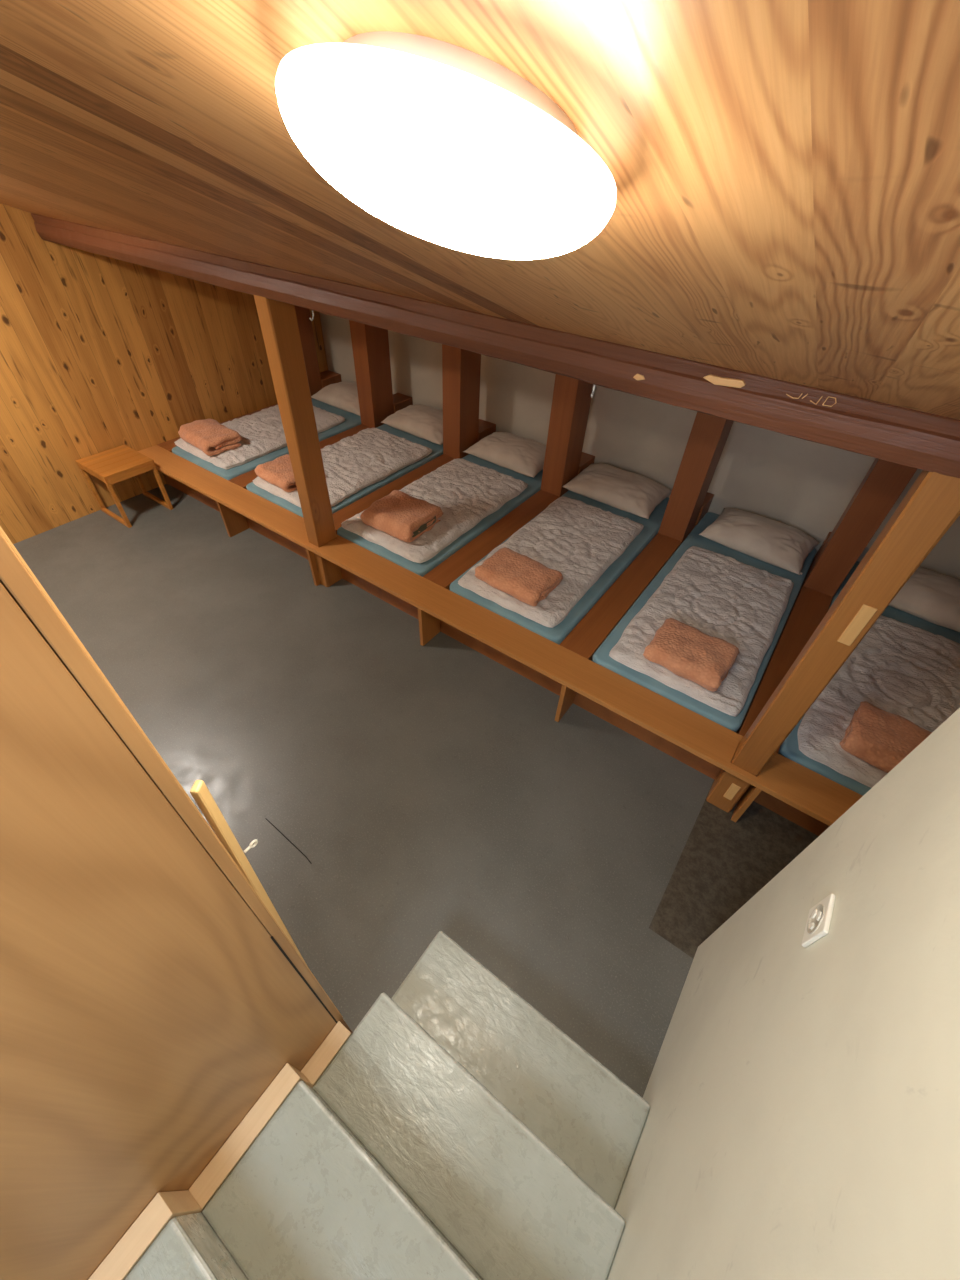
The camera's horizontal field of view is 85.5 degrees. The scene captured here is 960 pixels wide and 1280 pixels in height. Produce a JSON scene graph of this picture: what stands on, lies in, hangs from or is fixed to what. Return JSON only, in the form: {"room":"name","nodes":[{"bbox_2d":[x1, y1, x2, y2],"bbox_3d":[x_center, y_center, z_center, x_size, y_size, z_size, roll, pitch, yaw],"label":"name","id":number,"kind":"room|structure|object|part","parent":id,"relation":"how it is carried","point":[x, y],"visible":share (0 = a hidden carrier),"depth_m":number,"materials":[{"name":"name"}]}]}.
{"room":"hostel dormitory","nodes":[
{"label":"hostel dormitory","id":0,"kind":"room"},
{"bbox_2d":[0,203,327,543],"bbox_3d":[-2.870,-1.972,2.614,0.100,3.100,5.185,28,49,23],"label":"wall","id":1,"kind":"structure","parent":0,"point":[99,353],"depth_m":3.46,"materials":[{"name":"brown wood"}]},
{"bbox_2d":[0,526,352,1279],"bbox_3d":[-0.793,0.684,0.190,0.086,2.843,1.576,28,49,23],"label":"wall","id":2,"kind":"structure","parent":0,"point":[156,1016],"depth_m":0.65,"materials":[{"name":"brown wood"}]},
{"bbox_2d":[190,780,306,964],"bbox_3d":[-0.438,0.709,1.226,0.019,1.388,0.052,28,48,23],"label":"door","id":3,"kind":"structure","parent":0,"point":[199,791],"depth_m":0.86,"materials":[{"name":"brown wood"}]},
{"bbox_2d":[13,484,818,1097],"bbox_3d":[-0.662,0.373,2.625,5.690,0.100,5.185,28,49,23],"label":"floor","id":4,"kind":"structure","parent":0,"point":[431,788],"depth_m":2.30,"materials":[{"name":"grey concrete"}]},
{"bbox_2d":[75,445,172,527],"bbox_3d":[-2.504,-1.092,3.680,0.373,0.382,0.336,28,49,23],"label":"stool","id":5,"kind":"object","parent":4,"relation":"on","point":[120,463],"visible":1,"depth_m":3.56,"materials":[{"name":"brown wood"}]},
{"bbox_3d":[-2.733,-1.071,3.661,0.028,0.308,0.023,28,49,23],"label":"leg","id":6,"kind":"part","parent":5,"relation":"part of","materials":[{"name":"brown wood"}]},
{"bbox_3d":[-2.589,-1.119,3.477,0.366,0.030,0.022,28,49,23],"label":"rail","id":7,"kind":"part","parent":5,"relation":"part of","materials":[{"name":"brown wood"}]},
{"bbox_3d":[-2.497,-1.222,3.553,0.373,0.018,0.336,28,49,23],"label":"seat","id":8,"kind":"part","parent":5,"relation":"part of","materials":[{"name":"brown wood"}]},
{"bbox_3d":[-2.458,-0.925,3.527,0.028,0.308,0.023,28,49,23],"label":"leg","id":9,"kind":"part","parent":5,"relation":"part of","materials":[{"name":"brown wood"}]},
{"bbox_3d":[-2.551,-1.243,3.848,0.028,0.308,0.023,28,49,23],"label":"leg","id":10,"kind":"part","parent":5,"relation":"part of","materials":[{"name":"brown wood"}]},
{"bbox_3d":[-2.276,-1.097,3.714,0.028,0.308,0.023,28,49,23],"label":"leg","id":11,"kind":"part","parent":5,"relation":"part of","materials":[{"name":"brown wood"}]},
{"bbox_2d":[265,818,311,863],"bbox_3d":[-0.774,0.808,2.099,0.295,0.004,0.008,30,50,25],"label":"wire","id":12,"kind":"object","parent":4,"relation":"on","point":[265,818],"visible":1,"depth_m":2.10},
{"bbox_2d":[254,295,341,586],"bbox_3d":[-0.921,-0.940,2.776,0.095,1.548,0.143,28,49,23],"label":"support post","id":13,"kind":"object","parent":4,"relation":"on","point":[278,320],"visible":0.92,"depth_m":2.58,"materials":[{"name":"brown wood"}]},
{"bbox_2d":[124,931,649,1279],"bbox_3d":[-0.336,1.346,0.782,0.755,1.106,1.798,28,49,23],"label":"staircase","id":14,"kind":"structure","parent":4,"relation":"on","point":[457,1132],"depth_m":1.22,"materials":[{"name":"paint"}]},
{"bbox_2d":[137,305,916,835],"bbox_3d":[0.248,-0.899,3.113,5.486,1.110,1.930,28,49,23],"label":"platform","id":15,"kind":"object","parent":4,"relation":"on","point":[812,801],"visible":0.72,"depth_m":2.87,"materials":[{"name":"brown wood"}]},
{"bbox_3d":[-1.691,-0.856,3.561,0.022,0.274,0.156,28,49,23],"label":"leg","id":16,"kind":"part","parent":15,"relation":"part of","materials":[{"name":"brown wood"}]},
{"bbox_2d":[172,398,360,479],"bbox_3d":[-1.517,-1.690,4.268,0.699,0.149,1.731,28,49,23],"label":"mattress","id":17,"kind":"object","parent":15,"relation":"on","point":[352,420],"visible":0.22,"depth_m":3.82,"materials":[{"name":"teal fabric"}]},
{"bbox_2d":[174,405,344,469],"bbox_3d":[-1.692,-1.652,4.072,0.662,0.056,1.166,28,49,23],"label":"duvet","id":18,"kind":"object","parent":17,"relation":"on","point":[262,433],"visible":0.6,"depth_m":3.95,"materials":[{"name":"fabric"}]},
{"bbox_2d":[178,419,241,455],"bbox_3d":[-1.963,-1.485,3.778,0.422,0.116,0.298,33,52,27],"label":"folded blanket","id":19,"kind":"object","parent":18,"relation":"on","point":[213,438],"visible":1,"depth_m":3.71,"materials":[{"name":"orange fabric"}]},
{"bbox_2d":[311,381,359,415],"bbox_3d":[-1.108,-2.116,4.506,0.623,0.159,0.422,29,50,24],"label":"pillow","id":20,"kind":"object","parent":17,"relation":"on","point":[343,395],"visible":0.69,"depth_m":4.41,"materials":[{"name":"white fabric"}]},
{"bbox_3d":[-0.985,-0.482,3.216,0.022,0.274,0.156,28,49,23],"label":"leg","id":21,"kind":"part","parent":15,"relation":"part of","materials":[{"name":"brown wood"}]},
{"bbox_2d":[246,424,442,516],"bbox_3d":[-0.810,-1.316,3.924,0.699,0.149,1.731,28,49,23],"label":"mattress","id":22,"kind":"object","parent":15,"relation":"on","point":[437,449],"visible":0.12,"depth_m":3.59,"materials":[{"name":"teal fabric"}]},
{"bbox_2d":[252,428,431,507],"bbox_3d":[-0.951,-1.260,3.712,0.664,0.056,1.179,28,49,23],"label":"duvet","id":23,"kind":"object","parent":22,"relation":"on","point":[351,464],"visible":0.71,"depth_m":3.72,"materials":[{"name":"fabric"}]},
{"bbox_2d":[255,454,296,491],"bbox_3d":[-1.285,-1.117,3.459,0.359,0.088,0.298,31,51,25],"label":"folded blanket","id":24,"kind":"object","parent":23,"relation":"on","point":[278,472],"visible":0.59,"depth_m":3.39,"materials":[{"name":"orange fabric"}]},
{"bbox_2d":[381,404,442,444],"bbox_3d":[-0.424,-1.752,4.172,0.649,0.159,0.424,30,50,25],"label":"pillow","id":25,"kind":"object","parent":22,"relation":"on","point":[425,422],"visible":0.75,"depth_m":4.08,"materials":[{"name":"white fabric"}]},
{"bbox_3d":[-0.279,-0.108,2.873,0.022,0.274,0.156,28,49,23],"label":"leg","id":26,"kind":"part","parent":15,"relation":"part of","materials":[{"name":"brown wood"}]},
{"bbox_2d":[337,454,542,576],"bbox_3d":[-0.104,-0.943,3.580,0.699,0.149,1.731,28,49,23],"label":"mattress","id":27,"kind":"object","parent":15,"relation":"on","point":[534,484],"visible":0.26,"depth_m":3.16,"materials":[{"name":"teal fabric"}]},
{"bbox_2d":[341,459,527,562],"bbox_3d":[-0.252,-0.896,3.378,0.655,0.055,1.191,28,49,23],"label":"duvet","id":28,"kind":"object","parent":27,"relation":"on","point":[466,492],"visible":0.72,"depth_m":3.36,"materials":[{"name":"fabric"}]},
{"bbox_2d":[360,490,442,542],"bbox_3d":[-0.464,-0.743,3.098,0.376,0.119,0.345,26,49,22],"label":"folded blanket","id":29,"kind":"object","parent":28,"relation":"on","point":[398,514],"visible":1,"depth_m":3.03,"materials":[{"name":"orange fabric"}]},
{"bbox_2d":[463,432,545,477],"bbox_3d":[0.247,-1.402,3.847,0.635,0.163,0.429,29,50,24],"label":"pillow","id":30,"kind":"object","parent":27,"relation":"on","point":[525,456],"visible":0.85,"depth_m":3.74,"materials":[{"name":"white fabric"}]},
{"bbox_3d":[-0.233,-0.160,2.928,5.486,0.274,0.020,28,49,23],"label":"kick panel","id":31,"kind":"part","parent":15,"relation":"part of","materials":[{"name":"brown wood"}]},
{"bbox_2d":[450,490,668,644],"bbox_3d":[0.602,-0.569,3.236,0.699,0.149,1.731,28,49,23],"label":"mattress","id":32,"kind":"object","parent":15,"relation":"on","point":[557,634],"visible":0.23,"depth_m":2.85,"materials":[{"name":"blue fabric"}]},
{"bbox_2d":[458,496,643,627],"bbox_3d":[0.456,-0.523,3.034,0.619,0.056,1.205,27,49,23],"label":"duvet","id":33,"kind":"object","parent":32,"relation":"on","point":[576,539],"visible":0.83,"depth_m":3.01,"materials":[{"name":"fabric"}]},
{"bbox_2d":[474,547,562,605],"bbox_3d":[0.203,-0.342,2.741,0.395,0.096,0.295,29,50,24],"label":"folded blanket","id":34,"kind":"object","parent":33,"relation":"on","point":[529,581],"visible":1,"depth_m":2.69,"materials":[{"name":"orange fabric"}]},
{"bbox_2d":[563,463,671,518],"bbox_3d":[0.936,-1.039,3.517,0.642,0.159,0.425,29,50,24],"label":"pillow","id":35,"kind":"object","parent":32,"relation":"on","point":[636,494],"visible":1,"depth_m":3.42,"materials":[{"name":"white fabric"}]},
{"bbox_3d":[0.428,0.265,2.529,0.022,0.274,0.156,28,49,23],"label":"leg","id":36,"kind":"part","parent":15,"relation":"part of","materials":[{"name":"brown wood"}]},
{"bbox_2d":[592,512,815,731],"bbox_3d":[1.309,-0.195,2.893,0.699,0.149,1.731,28,49,23],"label":"mattress","id":37,"kind":"object","parent":15,"relation":"on","point":[601,656],"visible":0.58,"depth_m":2.65,"materials":[{"name":"blue fabric"}]},
{"bbox_2d":[609,546,793,716],"bbox_3d":[1.186,-0.131,2.673,0.624,0.056,1.177,28,49,23],"label":"duvet","id":38,"kind":"object","parent":37,"relation":"on","point":[721,596],"visible":0.84,"depth_m":2.64,"materials":[{"name":"fabric"}]},
{"bbox_2d":[643,618,739,691],"bbox_3d":[0.963,0.057,2.369,0.357,0.103,0.295,29,50,24],"label":"folded blanket","id":39,"kind":"object","parent":38,"relation":"on","point":[689,653],"visible":1,"depth_m":2.32,"materials":[{"name":"orange fabric"}]},
{"bbox_2d":[698,508,819,574],"bbox_3d":[1.697,-0.628,3.135,0.604,0.162,0.409,31,51,26],"label":"pillow","id":40,"kind":"object","parent":37,"relation":"on","point":[776,543],"visible":1,"depth_m":3.05,"materials":[{"name":"white fabric"}]},
{"bbox_3d":[1.137,0.641,2.183,0.022,0.274,0.156,28,49,23],"label":"leg","id":41,"kind":"part","parent":15,"relation":"part of","materials":[{"name":"brown wood"}]},
{"bbox_2d":[778,561,959,795],"bbox_3d":[2.015,0.178,2.549,0.699,0.149,1.731,28,49,23],"label":"mattress","id":42,"kind":"object","parent":15,"relation":"on","point":[789,748],"visible":0.16,"depth_m":2.16,"materials":[{"name":"blue fabric"}]},
{"bbox_2d":[797,615,959,787],"bbox_3d":[1.869,0.242,2.328,0.637,0.055,1.192,28,49,23],"label":"duvet","id":43,"kind":"object","parent":42,"relation":"on","point":[912,673],"visible":0.51,"depth_m":2.32,"materials":[{"name":"fabric"}]},
{"bbox_2d":[839,701,931,772],"bbox_3d":[1.645,0.418,2.038,0.356,0.100,0.291,32,51,26],"label":"folded blanket","id":44,"kind":"object","parent":43,"relation":"on","point":[882,739],"visible":0.59,"depth_m":2.02,"materials":[{"name":"orange fabric"}]},
{"bbox_2d":[889,567,959,631],"bbox_3d":[2.427,-0.240,2.779,0.618,0.160,0.428,29,50,24],"label":"pillow","id":45,"kind":"object","parent":42,"relation":"on","point":[933,597],"visible":0.59,"depth_m":2.70,"materials":[{"name":"white fabric"}]},
{"bbox_2d":[706,470,959,812],"bbox_3d":[1.106,0.145,1.776,0.106,1.548,0.130,28,49,23],"label":"support post","id":46,"kind":"object","parent":4,"relation":"on","point":[931,506],"visible":0.95,"depth_m":1.51,"materials":[{"name":"brown wood"}]},
{"bbox_2d":[0,0,959,419],"bbox_3d":[-0.585,-1.051,1.236,5.690,2.090,5.185,28,49,23],"label":"ceiling","id":47,"kind":"structure","parent":0,"point":[785,173],"depth_m":0.48,"materials":[{"name":"brown wood"}]},
{"bbox_2d":[275,31,616,259],"bbox_3d":[-0.021,-0.393,0.433,0.262,0.134,0.274,-21,49,-23],"label":"ceiling lamp","id":48,"kind":"object","parent":47,"relation":"attached to","point":[443,143],"visible":1,"depth_m":0.35,"materials":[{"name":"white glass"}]},
{"bbox_2d":[31,213,959,477],"bbox_3d":[-0.213,-1.177,1.864,5.490,0.134,0.171,28,49,23],"label":"ceiling beam","id":49,"kind":"structure","parent":47,"relation":"attached to","point":[917,439],"depth_m":1.53,"materials":[{"name":"brown wood"}]},
{"bbox_2d":[319,312,959,579],"bbox_3d":[0.892,-1.615,3.531,5.590,1.600,0.100,28,49,23],"label":"wall","id":50,"kind":"structure","parent":0,"point":[806,486],"depth_m":3.42,"materials":[{"name":"paint"}]},
{"bbox_2d":[607,708,959,1279],"bbox_3d":[0.173,0.805,0.117,0.130,2.847,2.486,28,49,23],"label":"wall","id":51,"kind":"structure","parent":0,"point":[802,1122],"depth_m":0.80,"materials":[{"name":"white paint"}]},
{"bbox_2d":[802,894,835,947],"bbox_3d":[0.657,0.545,1.010,0.013,0.090,0.084,28,49,23],"label":"wall socket","id":52,"kind":"object","parent":51,"relation":"attached to","point":[820,915],"visible":1,"depth_m":1.00,"materials":[{"name":"white plastic"}]},
{"bbox_2d":[809,922,814,929],"bbox_3d":[0.644,0.556,1.010,0.003,0.019,0.017,28,49,23],"label":"outlet","id":53,"kind":"object","parent":52,"relation":"attached to","point":[811,924],"depth_m":1.01,"materials":[{"name":"white plastic"}]},
{"bbox_2d":[811,909,817,917],"bbox_3d":[0.660,0.541,1.026,0.003,0.019,0.017,28,49,23],"label":"outlet","id":54,"kind":"object","parent":52,"relation":"attached to","point":[814,913],"depth_m":1.02,"materials":[{"name":"white plastic"}]},
{"bbox_2d":[816,911,821,920],"bbox_3d":[0.653,0.532,1.002,0.003,0.014,0.022,28,49,23],"label":"outlet","id":55,"kind":"object","parent":52,"relation":"attached to","point":[818,913],"depth_m":1.00,"materials":[{"name":"white plastic"}]}
]}

